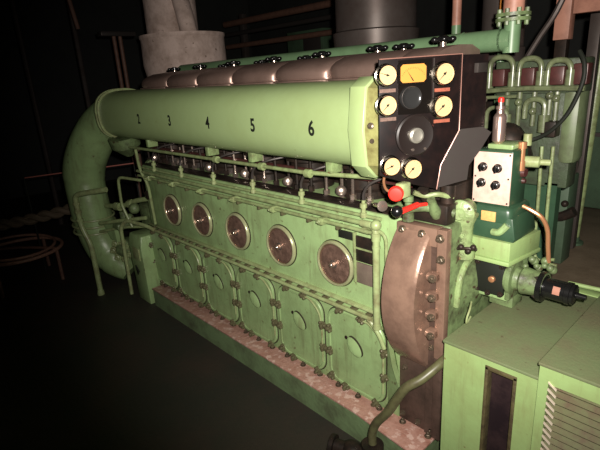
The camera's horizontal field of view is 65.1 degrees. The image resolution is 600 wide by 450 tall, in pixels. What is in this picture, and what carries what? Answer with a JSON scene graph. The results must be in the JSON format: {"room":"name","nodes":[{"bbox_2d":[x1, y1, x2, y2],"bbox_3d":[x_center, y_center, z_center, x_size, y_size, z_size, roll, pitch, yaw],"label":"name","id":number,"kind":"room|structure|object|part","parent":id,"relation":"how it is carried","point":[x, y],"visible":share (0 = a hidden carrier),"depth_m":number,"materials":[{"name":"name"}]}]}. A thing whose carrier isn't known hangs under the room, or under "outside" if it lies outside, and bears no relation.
{"room":"mechanical room","nodes":[
{"label":"mechanical room","id":0,"kind":"room"},
{"bbox_2d":[67,0,79,29],"bbox_3d":[-2.371,-2.211,4.918,0.084,0.306,0.042,-19,23,-40],"label":"pipe","id":1,"kind":"object","parent":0,"point":[70,4],"visible":1,"depth_m":4.91,"materials":[{"name":"brown metal"}]},
{"bbox_2d":[0,0,251,200],"bbox_3d":[-4.557,-2.313,7.801,9.500,3.600,0.100,-19,23,-40],"label":"wall","id":2,"kind":"structure","parent":0,"point":[45,25],"depth_m":8.12,"materials":[{"name":"paint"}]},
{"bbox_2d":[0,176,360,449],"bbox_3d":[-0.484,0.510,4.265,9.500,0.100,11.500,-19,23,-40],"label":"floor","id":3,"kind":"structure","parent":0,"point":[81,369],"depth_m":2.91,"materials":[{"name":"grey concrete"}]},
{"bbox_2d":[0,233,64,297],"bbox_3d":[-2.604,0.347,4.408,0.752,0.370,0.752,-19,23,-40],"label":"stand","id":4,"kind":"object","parent":3,"relation":"on","point":[42,237],"visible":0.99,"depth_m":4.39,"materials":[{"name":"brown metal"}]},
{"bbox_3d":[-2.612,0.492,4.077,0.032,0.295,0.030,-19,23,-40],"label":"leg","id":5,"kind":"part","parent":4,"relation":"part of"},
{"bbox_3d":[-2.570,0.272,4.761,0.032,0.295,0.030,-19,23,-40],"label":"leg","id":6,"kind":"part","parent":4,"relation":"part of","materials":[{"name":"brown metal"}]},
{"bbox_3d":[-2.243,0.370,4.390,0.032,0.295,0.030,-19,23,-40],"label":"leg","id":7,"kind":"part","parent":4,"relation":"part of","materials":[{"name":"brown metal"}]},
{"bbox_2d":[9,0,63,224],"bbox_3d":[-3.282,-1.727,5.719,0.060,3.600,0.057,-19,23,-40],"label":"vertical pipe","id":8,"kind":"object","parent":3,"relation":"on","point":[12,2],"visible":1,"depth_m":5.77,"materials":[{"name":"metal"}]},
{"bbox_2d":[23,163,140,271],"bbox_3d":[-2.069,-0.076,4.631,0.988,0.978,0.015,-9,18,-17],"label":"rail","id":9,"kind":"object","parent":3,"relation":"on","point":[126,163],"visible":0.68,"depth_m":4.51,"materials":[{"name":"red"}]},
{"bbox_3d":[-2.528,0.010,4.493,0.015,0.950,0.015,5,19,24],"label":"post","id":10,"kind":"part","parent":9,"relation":"part of","materials":[{"name":"black"}]},
{"bbox_3d":[-2.097,-0.522,4.489,0.973,0.041,0.012,-9,18,-17],"label":"rod","id":11,"kind":"part","parent":9,"relation":"part of","materials":[{"name":"red metal"}]},
{"bbox_3d":[-1.609,-0.136,4.778,0.015,0.950,0.015,5,19,24],"label":"post","id":12,"kind":"part","parent":9,"relation":"part of","materials":[{"name":"black"}]},
{"bbox_2d":[66,0,106,186],"bbox_3d":[-2.645,-1.778,5.756,0.060,3.600,0.057,-19,23,-40],"label":"vertical pipe","id":13,"kind":"object","parent":3,"relation":"on","point":[74,31],"visible":0.48,"depth_m":5.67,"materials":[{"name":"metal"}]},
{"bbox_2d":[72,187,107,295],"bbox_3d":[-1.670,0.148,3.893,0.346,0.952,0.063,2,19,18],"label":"drain pipe","id":14,"kind":"object","parent":3,"relation":"on","point":[76,203],"visible":1,"depth_m":3.88,"materials":[{"name":"green metal"}]},
{"bbox_2d":[97,31,145,196],"bbox_3d":[-1.982,-1.071,5.590,0.400,2.280,0.120,-19,23,-40],"label":"pillar","id":15,"kind":"structure","parent":3,"relation":"on","point":[113,34],"depth_m":5.32,"materials":[{"name":"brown metal"}]},
{"bbox_3d":[-1.985,-1.046,5.594,0.114,2.230,0.044,-19,23,-40],"label":"post","id":16,"kind":"part","parent":15,"relation":"part of","materials":[{"name":"brown metal"}]},
{"bbox_2d":[98,197,150,261],"bbox_3d":[-1.325,0.133,4.009,0.565,0.870,0.561,-19,23,-40],"label":"pump","id":17,"kind":"object","parent":3,"relation":"on","point":[112,226],"visible":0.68,"depth_m":3.90,"materials":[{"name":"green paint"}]},
{"bbox_3d":[-1.572,0.060,3.957,0.141,0.170,0.053,8,21,32],"label":"bracket plate","id":18,"kind":"part","parent":17,"relation":"part of","materials":[{"name":"green paint"}]},
{"bbox_3d":[-1.349,0.165,4.112,0.483,0.750,0.394,-19,23,-40],"label":"pump casing","id":19,"kind":"part","parent":17,"relation":"part of","materials":[{"name":"green metal"}]},
{"bbox_2d":[119,219,159,303],"bbox_3d":[-1.214,0.276,3.837,0.315,0.691,0.389,-19,23,-40],"label":"pedestal","id":20,"kind":"object","parent":3,"relation":"on","point":[142,255],"visible":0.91,"depth_m":3.80,"materials":[{"name":"green paint"}]},
{"bbox_3d":[-1.316,0.232,3.781,0.012,0.100,0.115,-19,23,-40],"label":"plate","id":21,"kind":"part","parent":20,"relation":"part of","materials":[{"name":"green metal"}]},
{"bbox_2d":[139,0,226,76],"bbox_3d":[-1.211,-1.621,5.047,0.880,3.605,0.880,-19,23,-40],"label":"exhaust pipe","id":22,"kind":"object","parent":3,"relation":"on","point":[173,38],"visible":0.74,"depth_m":4.64,"materials":[{"name":"metal"}]},
{"bbox_2d":[239,14,249,57],"bbox_3d":[-0.905,-2.292,8.440,0.100,2.750,0.100,-19,23,-40],"label":"upright","id":23,"kind":"object","parent":3,"relation":"on","point":[244,38],"visible":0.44,"depth_m":8.11,"materials":[{"name":"metal"}]},
{"bbox_2d":[94,35,491,449],"bbox_3d":[-0.228,-0.104,2.975,0.914,1.821,2.992,-19,23,-40],"label":"engine","id":24,"kind":"object","parent":3,"relation":"on","point":[278,238],"visible":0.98,"depth_m":2.34,"materials":[{"name":"metal"}]},
{"bbox_2d":[62,102,133,278],"bbox_3d":[-1.656,-0.294,4.058,0.793,1.643,0.400,3,19,19],"label":"pipe","id":25,"kind":"object","parent":24,"relation":"attached to","point":[88,150],"visible":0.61,"depth_m":3.98,"materials":[{"name":"green metal"}]},
{"bbox_2d":[117,176,140,226],"bbox_3d":[-1.314,-0.175,3.685,0.246,0.420,0.033,4,19,22],"label":"pipe","id":26,"kind":"object","parent":24,"relation":"attached to","point":[120,177],"visible":1,"depth_m":3.69,"materials":[{"name":"green metal"}]},
{"bbox_3d":[-1.090,-0.589,3.567,0.054,0.235,0.284,-19,23,-40],"label":"push rod","id":27,"kind":"part","parent":24,"relation":"part of","materials":[{"name":"metal"}]},
{"bbox_3d":[-1.079,0.236,3.660,0.016,0.093,0.090,-19,23,-40],"label":"handle","id":28,"kind":"part","parent":24,"relation":"part of","materials":[{"name":"green paint"}]},
{"bbox_3d":[-1.065,0.271,3.683,0.021,0.425,0.356,-19,23,-40],"label":"crankcase door","id":29,"kind":"part","parent":24,"relation":"part of","materials":[{"name":"green paint"}]},
{"bbox_3d":[-0.828,-0.519,3.296,0.054,0.235,0.284,-19,23,-40],"label":"push rod","id":30,"kind":"part","parent":24,"relation":"part of","materials":[{"name":"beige metal"}]},
{"bbox_3d":[-0.811,0.308,3.383,0.016,0.093,0.090,-19,23,-40],"label":"handle","id":31,"kind":"part","parent":24,"relation":"part of","materials":[{"name":"green paint"}]},
{"bbox_3d":[-0.797,0.343,3.406,0.021,0.425,0.356,-19,23,-40],"label":"crankcase door","id":32,"kind":"part","parent":24,"relation":"part of","materials":[{"name":"green paint"}]},
{"bbox_3d":[-0.566,-0.448,3.025,0.054,0.235,0.284,-19,23,-40],"label":"push rod","id":33,"kind":"part","parent":24,"relation":"part of","materials":[{"name":"metal"}]},
{"bbox_3d":[-0.572,0.613,3.220,0.030,0.047,0.045,-19,23,-40],"label":"clamp knob","id":34,"kind":"part","parent":24,"relation":"part of","materials":[{"name":"metal"}]},
{"bbox_3d":[-0.544,0.379,3.107,0.016,0.093,0.090,-19,23,-40],"label":"handle","id":35,"kind":"part","parent":24,"relation":"part of","materials":[{"name":"green paint"}]},
{"bbox_3d":[-0.529,0.415,3.130,0.021,0.425,0.356,-19,23,-40],"label":"crankcase door","id":36,"kind":"part","parent":24,"relation":"part of","materials":[{"name":"green paint"}]},
{"bbox_3d":[-0.444,0.644,3.087,0.030,0.046,0.046,-19,23,-40],"label":"clamp knob","id":37,"kind":"part","parent":24,"relation":"part of","materials":[{"name":"metal"}]},
{"bbox_3d":[-0.398,0.376,2.931,0.030,0.047,0.046,-19,23,-40],"label":"clamp knob","id":38,"kind":"part","parent":24,"relation":"part of","materials":[{"name":"brown metal"}]},
{"bbox_3d":[-0.391,0.500,2.970,0.030,0.047,0.046,-19,23,-40],"label":"clamp knob","id":39,"kind":"part","parent":24,"relation":"part of","materials":[{"name":"metal"}]},
{"bbox_3d":[-0.377,0.639,3.008,0.030,0.046,0.047,-19,23,-40],"label":"clamp knob","id":40,"kind":"part","parent":24,"relation":"part of","materials":[{"name":"metal"}]},
{"bbox_3d":[-0.303,-0.378,2.754,0.054,0.235,0.284,-19,23,-40],"label":"push rod","id":41,"kind":"part","parent":24,"relation":"part of","materials":[{"name":"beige metal"}]},
{"bbox_3d":[-0.304,0.685,2.944,0.030,0.047,0.045,-19,23,-40],"label":"clamp knob","id":42,"kind":"part","parent":24,"relation":"part of","materials":[{"name":"brown metal"}]},
{"bbox_3d":[-0.276,0.451,2.830,0.016,0.093,0.090,-19,23,-40],"label":"handle","id":43,"kind":"part","parent":24,"relation":"part of","materials":[{"name":"green paint"}]},
{"bbox_3d":[-0.262,0.487,2.853,0.021,0.425,0.356,-19,23,-40],"label":"crankcase door","id":44,"kind":"part","parent":24,"relation":"part of","materials":[{"name":"green paint"}]},
{"bbox_3d":[-0.177,0.716,2.811,0.030,0.046,0.046,-19,23,-40],"label":"clamp knob","id":45,"kind":"part","parent":24,"relation":"part of","materials":[{"name":"metal"}]},
{"bbox_2d":[143,162,402,218],"bbox_3d":[-0.356,-0.257,2.767,0.090,0.012,2.350,-19,23,-40],"label":"pipe","id":46,"kind":"object","parent":24,"relation":"attached to","point":[350,203],"depth_m":2.47,"materials":[{"name":"metal"}]},
{"bbox_3d":[-0.155,0.445,2.681,0.030,0.047,0.046,-19,23,-40],"label":"clamp knob","id":47,"kind":"part","parent":24,"relation":"part of","materials":[{"name":"metal"}]},
{"bbox_3d":[-0.148,0.569,2.721,0.030,0.047,0.046,-19,23,-40],"label":"clamp knob","id":48,"kind":"part","parent":24,"relation":"part of","materials":[{"name":"brown metal"}]},
{"bbox_3d":[-0.131,0.448,2.655,0.030,0.047,0.046,-19,23,-40],"label":"clamp knob","id":49,"kind":"part","parent":24,"relation":"part of","materials":[{"name":"metal"}]},
{"bbox_3d":[-0.123,0.572,2.694,0.030,0.047,0.046,-19,23,-40],"label":"clamp knob","id":50,"kind":"part","parent":24,"relation":"part of","materials":[{"name":"metal"}]},
{"bbox_3d":[-0.109,0.711,2.732,0.030,0.046,0.047,-19,23,-40],"label":"clamp knob","id":51,"kind":"part","parent":24,"relation":"part of","materials":[{"name":"metal"}]},
{"bbox_3d":[-0.082,0.343,2.558,0.030,0.047,0.045,-19,23,-40],"label":"clamp knob","id":52,"kind":"part","parent":24,"relation":"part of","materials":[{"name":"metal"}]},
{"bbox_3d":[-0.041,-0.308,2.483,0.054,0.235,0.284,-19,23,-40],"label":"push rod","id":53,"kind":"part","parent":24,"relation":"part of","materials":[{"name":"metal"}]},
{"bbox_3d":[-0.037,0.757,2.667,0.030,0.047,0.045,-19,23,-40],"label":"clamp knob","id":54,"kind":"part","parent":24,"relation":"part of","materials":[{"name":"metal"}]},
{"bbox_3d":[-0.008,0.523,2.554,0.016,0.093,0.090,-19,23,-40],"label":"handle","id":55,"kind":"part","parent":24,"relation":"part of","materials":[{"name":"green paint"}]},
{"bbox_3d":[0.006,0.558,2.577,0.021,0.425,0.356,-19,23,-40],"label":"crankcase door","id":56,"kind":"part","parent":24,"relation":"part of","materials":[{"name":"green paint"}]},
{"bbox_3d":[0.009,0.368,2.465,0.030,0.047,0.044,-19,23,-40],"label":"clamp knob","id":57,"kind":"part","parent":24,"relation":"part of","materials":[{"name":"metal"}]},
{"bbox_3d":[0.091,0.788,2.534,0.030,0.046,0.046,-19,23,-40],"label":"clamp knob","id":58,"kind":"part","parent":24,"relation":"part of","materials":[{"name":"metal"}]},
{"bbox_3d":[0.112,0.517,2.405,0.030,0.047,0.046,-19,23,-40],"label":"clamp knob","id":59,"kind":"part","parent":24,"relation":"part of","materials":[{"name":"brown metal"}]},
{"bbox_3d":[0.120,0.640,2.444,0.030,0.047,0.046,-19,23,-40],"label":"clamp knob","id":60,"kind":"part","parent":24,"relation":"part of","materials":[{"name":"metal"}]},
{"bbox_3d":[0.137,0.520,2.378,0.030,0.047,0.046,-19,23,-40],"label":"clamp knob","id":61,"kind":"part","parent":24,"relation":"part of","materials":[{"name":"metal"}]},
{"bbox_3d":[0.145,0.643,2.417,0.030,0.047,0.046,-19,23,-40],"label":"clamp knob","id":62,"kind":"part","parent":24,"relation":"part of","materials":[{"name":"metal"}]},
{"bbox_3d":[0.159,0.782,2.455,0.030,0.046,0.047,-19,23,-40],"label":"clamp knob","id":63,"kind":"part","parent":24,"relation":"part of","materials":[{"name":"brown metal"}]},
{"bbox_3d":[0.186,0.415,2.282,0.030,0.047,0.045,-19,23,-40],"label":"clamp knob","id":64,"kind":"part","parent":24,"relation":"part of","materials":[{"name":"metal"}]},
{"bbox_3d":[0.213,0.045,2.147,0.011,0.037,0.095,-19,23,-40],"label":"rating plate","id":65,"kind":"part","parent":24,"relation":"part of","materials":[{"name":"black"}]},
{"bbox_3d":[0.231,0.829,2.391,0.030,0.047,0.045,-19,23,-40],"label":"clamp knob","id":66,"kind":"part","parent":24,"relation":"part of","materials":[{"name":"metal"}]},
{"bbox_3d":[0.221,-0.237,2.212,0.054,0.235,0.284,-19,23,-40],"label":"push rod","id":67,"kind":"part","parent":24,"relation":"part of","materials":[{"name":"silver metal"}]},
{"bbox_3d":[0.260,0.595,2.277,0.016,0.093,0.090,-19,23,-40],"label":"handle","id":68,"kind":"part","parent":24,"relation":"part of","materials":[{"name":"green paint"}]},
{"bbox_3d":[0.274,0.630,2.300,0.021,0.425,0.356,-19,23,-40],"label":"crankcase door","id":69,"kind":"part","parent":24,"relation":"part of","materials":[{"name":"green paint"}]},
{"bbox_3d":[0.277,0.440,2.188,0.030,0.047,0.044,-19,23,-40],"label":"clamp knob","id":70,"kind":"part","parent":24,"relation":"part of","materials":[{"name":"brown metal"}]},
{"bbox_3d":[0.302,0.224,2.115,0.012,0.100,0.113,-19,23,-40],"label":"plate","id":71,"kind":"part","parent":24,"relation":"part of","materials":[{"name":"metal"}]},
{"bbox_3d":[0.359,0.860,2.258,0.030,0.046,0.046,-19,23,-40],"label":"clamp knob","id":72,"kind":"part","parent":24,"relation":"part of","materials":[{"name":"green metal"}]},
{"bbox_3d":[0.380,0.589,2.128,0.030,0.047,0.046,-19,23,-40],"label":"clamp knob","id":73,"kind":"part","parent":24,"relation":"part of","materials":[{"name":"metal"}]},
{"bbox_3d":[0.388,0.712,2.168,0.030,0.047,0.046,-19,23,-40],"label":"clamp knob","id":74,"kind":"part","parent":24,"relation":"part of","materials":[{"name":"metal"}]},
{"bbox_2d":[368,354,443,445],"bbox_3d":[0.455,0.752,1.953,0.356,0.504,0.130,0,18,12],"label":"hose","id":75,"kind":"object","parent":24,"relation":"attached to","point":[432,370],"visible":0.93,"depth_m":1.89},
{"bbox_3d":[0.419,-0.067,1.730,0.147,0.023,0.028,-19,23,-40],"label":"control lever","id":76,"kind":"part","parent":24,"relation":"part of","materials":[{"name":"red plastic"}]},
{"bbox_3d":[0.539,0.718,2.071,0.073,0.404,0.219,-19,23,-40],"label":"plate","id":77,"kind":"part","parent":24,"relation":"part of","materials":[{"name":"brown metal"}]},
{"bbox_2d":[374,53,490,188],"bbox_3d":[0.476,-0.371,1.730,0.463,0.479,0.142,-7,18,-12],"label":"panel","id":78,"kind":"object","parent":24,"relation":"on","point":[430,109],"visible":1,"depth_m":1.68,"materials":[{"name":"black paint"}]},
{"bbox_3d":[0.300,-0.460,1.610,0.060,0.012,0.003,-8,18,-13],"label":"legend plate","id":79,"kind":"part","parent":78,"relation":"part of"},
{"bbox_3d":[0.307,-0.369,1.640,0.060,0.012,0.003,-8,18,-13],"label":"legend plate","id":80,"kind":"part","parent":78,"relation":"part of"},
{"bbox_3d":[0.399,-0.479,1.632,0.126,0.185,0.004,-8,18,-13],"label":"meter plate","id":81,"kind":"part","parent":78,"relation":"part of","materials":[{"name":"black"}]},
{"bbox_3d":[0.511,-0.376,1.695,0.064,0.012,0.003,-8,18,-13],"label":"legend plate","id":82,"kind":"part","parent":78,"relation":"part of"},
{"bbox_3d":[0.503,-0.478,1.662,0.060,0.012,0.003,-8,18,-13],"label":"legend plate","id":83,"kind":"part","parent":78,"relation":"part of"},
{"bbox_3d":[0.606,-0.253,1.749,0.195,0.215,0.023,-5,18,-3],"label":"wing plate","id":84,"kind":"part","parent":78,"relation":"part of","materials":[{"name":"grey metal"}]},
{"bbox_3d":[0.593,-0.740,1.946,0.028,0.030,0.028,-19,23,-40],"label":"knob","id":85,"kind":"part","parent":24,"relation":"part of","materials":[{"name":"silver metal"}]},
{"bbox_2d":[472,97,551,266],"bbox_3d":[0.844,-0.171,1.849,0.251,0.649,0.295,-19,23,-40],"label":"governor","id":86,"kind":"object","parent":24,"relation":"attached to","point":[505,233],"visible":0.98,"depth_m":1.83,"materials":[{"name":"green paint"}]},
{"bbox_3d":[0.707,-0.166,1.846,0.028,0.035,0.035,-19,23,-40],"label":"knob","id":87,"kind":"part","parent":86,"relation":"part of","materials":[{"name":"black plastic"}]},
{"bbox_3d":[0.705,-0.225,1.825,0.028,0.035,0.035,-19,23,-40],"label":"knob","id":88,"kind":"part","parent":86,"relation":"part of","materials":[{"name":"black plastic"}]},
{"bbox_3d":[0.747,-0.151,1.806,0.028,0.035,0.035,-19,23,-40],"label":"knob","id":89,"kind":"part","parent":86,"relation":"part of","materials":[{"name":"black plastic"}]},
{"bbox_3d":[0.745,-0.212,1.784,0.028,0.035,0.035,-19,23,-40],"label":"knob","id":90,"kind":"part","parent":86,"relation":"part of","materials":[{"name":"black plastic"}]},
{"bbox_2d":[492,97,506,143],"bbox_3d":[0.762,-0.394,1.794,0.048,0.183,0.048,-19,23,-40],"label":"bottle","id":91,"kind":"object","parent":86,"relation":"on","point":[500,118],"depth_m":1.78,"materials":[{"name":"clear plastic"}]},
{"bbox_2d":[287,28,335,52],"bbox_3d":[0.269,-1.916,7.692,0.415,2.350,0.800,-19,23,-40],"label":"tall cabinet","id":92,"kind":"object","parent":3,"relation":"on","point":[324,42],"visible":0.13,"depth_m":7.15,"materials":[{"name":"grey metal"}]},
{"bbox_3d":[0.203,-2.383,7.273,0.015,1.100,0.370,-19,23,-40],"label":"cabinet door","id":93,"kind":"part","parent":92,"relation":"part of","materials":[{"name":"brown metal"}]},
{"bbox_2d":[327,433,383,449],"bbox_3d":[0.256,1.031,2.152,0.186,0.115,0.261,-19,23,-40],"label":"valve","id":94,"kind":"object","parent":3,"relation":"on","point":[334,443],"visible":0.96,"depth_m":2.14,"materials":[{"name":"metal"}]},
{"bbox_2d":[333,0,419,47],"bbox_3d":[0.524,-1.172,3.248,0.583,3.600,0.583,-19,23,-40],"label":"duct","id":95,"kind":"object","parent":3,"relation":"on","point":[358,22],"visible":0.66,"depth_m":2.96,"materials":[{"name":"metal"}]},
{"bbox_2d":[492,0,504,128],"bbox_3d":[1.065,-0.961,2.481,0.056,3.600,0.056,-19,23,-40],"label":"vertical pipe","id":96,"kind":"object","parent":3,"relation":"on","point":[501,1],"visible":0.03,"depth_m":2.48,"materials":[{"name":"metal"}]},
{"bbox_2d":[480,0,526,146],"bbox_3d":[1.210,-1.077,2.817,0.259,3.600,0.259,-19,23,-40],"label":"duct","id":97,"kind":"object","parent":3,"relation":"on","point":[490,7],"visible":0.17,"depth_m":2.73,"materials":[{"name":"metal"}]},
{"bbox_2d":[524,0,564,56],"bbox_3d":[1.454,-1.226,2.717,0.036,0.495,0.272,-19,23,-40],"label":"loose cable","id":98,"kind":"object","parent":97,"relation":"attached to","point":[560,3],"visible":0.92,"depth_m":2.75,"materials":[{"name":"rubber"}]},
{"bbox_2d":[440,281,599,449],"bbox_3d":[1.207,0.742,1.752,0.821,0.786,1.063,-19,23,-40],"label":"generator","id":99,"kind":"object","parent":3,"relation":"on","point":[526,375],"visible":0.84,"depth_m":1.70,"materials":[{"name":"metal"}]},
{"bbox_3d":[0.977,0.714,2.019,0.790,0.704,0.351,-19,23,-40],"label":"casing","id":100,"kind":"part","parent":99,"relation":"part of","materials":[{"name":"green metal"}]},
{"bbox_3d":[0.729,0.785,1.736,0.039,0.590,0.112,-19,23,-40],"label":"slot frame","id":101,"kind":"part","parent":99,"relation":"part of","materials":[{"name":"green metal"}]},
{"bbox_3d":[0.753,0.807,1.759,0.015,0.670,0.200,-19,23,-40],"label":"panel","id":102,"kind":"part","parent":99,"relation":"part of","materials":[{"name":"black metal"}]},
{"bbox_3d":[0.953,0.373,1.914,0.801,0.012,0.352,-19,23,-40],"label":"casing","id":103,"kind":"part","parent":99,"relation":"part of","materials":[{"name":"green metal"}]},
{"bbox_2d":[475,256,586,307],"bbox_3d":[0.937,0.246,1.911,0.234,0.231,0.428,-19,23,-40],"label":"pump","id":104,"kind":"object","parent":99,"relation":"on","point":[505,286],"visible":0.91,"depth_m":1.86,"materials":[{"name":"green paint"}]},
{"bbox_3d":[0.995,0.253,1.781,0.120,0.120,0.162,-19,23,-40],"label":"motor","id":105,"kind":"part","parent":104,"relation":"part of","materials":[{"name":"black metal"}]},
{"bbox_3d":[1.321,0.778,1.637,0.810,0.774,0.720,-19,23,-40],"label":"louvre casing","id":106,"kind":"part","parent":99,"relation":"part of","materials":[{"name":"green metal"}]},
{"bbox_3d":[1.304,0.406,1.512,0.821,0.012,0.714,-19,23,-40],"label":"louvre casing","id":107,"kind":"part","parent":99,"relation":"part of","materials":[{"name":"green metal"}]},
{"bbox_2d":[551,207,599,287],"bbox_3d":[2.499,0.378,3.119,2.960,0.500,1.650,-19,23,-40],"label":"raised platform","id":108,"kind":"object","parent":3,"relation":"on","point":[582,266],"visible":0.02,"depth_m":2.96,"materials":[{"name":"brown metal"}]},
{"bbox_2d":[484,49,594,274],"bbox_3d":[1.090,-0.195,2.315,0.476,1.241,0.472,-19,23,-40],"label":"cooler","id":109,"kind":"object","parent":108,"relation":"on","point":[548,99],"visible":0.74,"depth_m":2.22,"materials":[{"name":"green metal"}]},
{"bbox_3d":[1.299,-0.475,2.231,0.140,0.360,0.080,-19,23,-40],"label":"cooler tank","id":110,"kind":"part","parent":109,"relation":"part of","materials":[{"name":"green metal"}]},
{"bbox_2d":[553,160,578,263],"bbox_3d":[1.536,-0.120,2.838,0.257,0.729,0.431,9,21,33],"label":"cabinet","id":111,"kind":"object","parent":108,"relation":"on","point":[567,211],"visible":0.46,"depth_m":2.83,"materials":[{"name":"metal"}]},
{"bbox_2d":[553,0,599,248],"bbox_3d":[2.010,-1.227,2.303,0.140,3.095,1.355,-19,23,-40],"label":"frame","id":112,"kind":"object","parent":108,"relation":"on","point":[564,22],"visible":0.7,"depth_m":2.77,"materials":[{"name":"paint"}]},
{"bbox_3d":[1.606,-0.485,3.004,0.060,1.305,0.065,-19,23,-40],"label":"post","id":113,"kind":"part","parent":112,"relation":"part of","materials":[{"name":"metal"}]},
{"bbox_3d":[1.516,-1.957,2.535,0.080,1.790,0.085,-19,23,-40],"label":"post","id":114,"kind":"part","parent":112,"relation":"part of","materials":[{"name":"orange metal"}]},
{"bbox_3d":[1.757,-0.536,2.921,0.060,1.435,0.060,-19,23,-40],"label":"post","id":115,"kind":"part","parent":112,"relation":"part of","materials":[{"name":"metal"}]},
{"bbox_2d":[576,60,599,245],"bbox_3d":[1.792,-1.348,2.730,0.120,3.101,0.160,-19,23,-40],"label":"stanchion","id":116,"kind":"object","parent":108,"relation":"on","point":[596,107],"visible":0.35,"depth_m":2.98,"materials":[{"name":"green paint"}]},
{"bbox_2d":[584,108,599,208],"bbox_3d":[2.995,-0.681,3.536,0.780,1.195,2.350,-19,23,-40],"label":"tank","id":117,"kind":"object","parent":108,"relation":"on","point":[592,199],"visible":0.02,"depth_m":3.84,"materials":[{"name":"metal"}]},
{"bbox_3d":[0.668,-1.871,6.815,0.100,2.750,0.100,-19,23,-40],"label":"upright","id":118,"kind":"object","parent":3,"relation":"on","visible":0},
{"bbox_2d":[223,0,334,27],"bbox_3d":[-0.125,-3.205,7.047,0.100,0.100,3.500,-19,23,-40],"label":"pipe","id":119,"kind":"object","parent":118,"relation":"attached to","point":[327,3],"visible":1,"depth_m":7.15,"materials":[{"name":"brown metal"}]},
{"bbox_2d":[225,13,334,36],"bbox_3d":[-0.104,-3.047,7.108,0.070,0.070,3.500,-19,23,-40],"label":"pipe","id":120,"kind":"object","parent":118,"relation":"attached to","point":[330,16],"visible":0.66,"depth_m":7.23,"materials":[{"name":"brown metal"}]},
{"bbox_2d":[226,29,335,49],"bbox_3d":[-0.096,-2.856,7.165,0.080,0.080,3.500,-19,23,-40],"label":"pipe","id":121,"kind":"object","parent":118,"relation":"attached to","point":[329,32],"visible":0.66,"depth_m":7.28,"materials":[{"name":"brown metal"}]},
{"bbox_2d":[247,0,599,58],"bbox_3d":[2.900,-2.441,6.775,0.100,3.600,11.500,-19,23,-40],"label":"wall","id":122,"kind":"structure","parent":0,"point":[434,17],"depth_m":7.24,"materials":[{"name":"paint"}]},
{"bbox_3d":[-0.699,-3.009,3.144,9.500,0.100,11.500,-19,23,-40],"label":"ceiling","id":123,"kind":"structure","parent":0,"visible":0},
{"bbox_2d":[179,0,531,70],"bbox_3d":[-0.070,-1.884,2.725,0.140,1.860,2.865,-19,23,-40],"label":"pipe","id":124,"kind":"object","parent":123,"relation":"hanging from","point":[507,39],"visible":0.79,"depth_m":2.10,"materials":[{"name":"green paint"},{"name":"dark iron"}]},
{"bbox_2d":[451,0,461,33],"bbox_3d":[0.903,-1.030,2.731,0.052,3.600,0.052,-19,23,-40],"label":"vertical pipe","id":125,"kind":"object","parent":124,"relation":"attached to","point":[457,4],"visible":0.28,"depth_m":2.66,"materials":[{"name":"orange metal"}]},
{"bbox_3d":[-3.202,0.327,4.206,0.200,0.600,0.200,-19,23,-40],"label":"post","id":126,"kind":"object","parent":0,"visible":0},
{"bbox_2d":[0,204,70,230],"bbox_3d":[-2.567,-0.081,4.374,1.423,0.210,0.112,-10,19,-21],"label":"rope","id":127,"kind":"object","parent":126,"relation":"hanging from","point":[56,212],"visible":0.64,"depth_m":4.38,"materials":[{"name":"brown fabric"}]}
]}

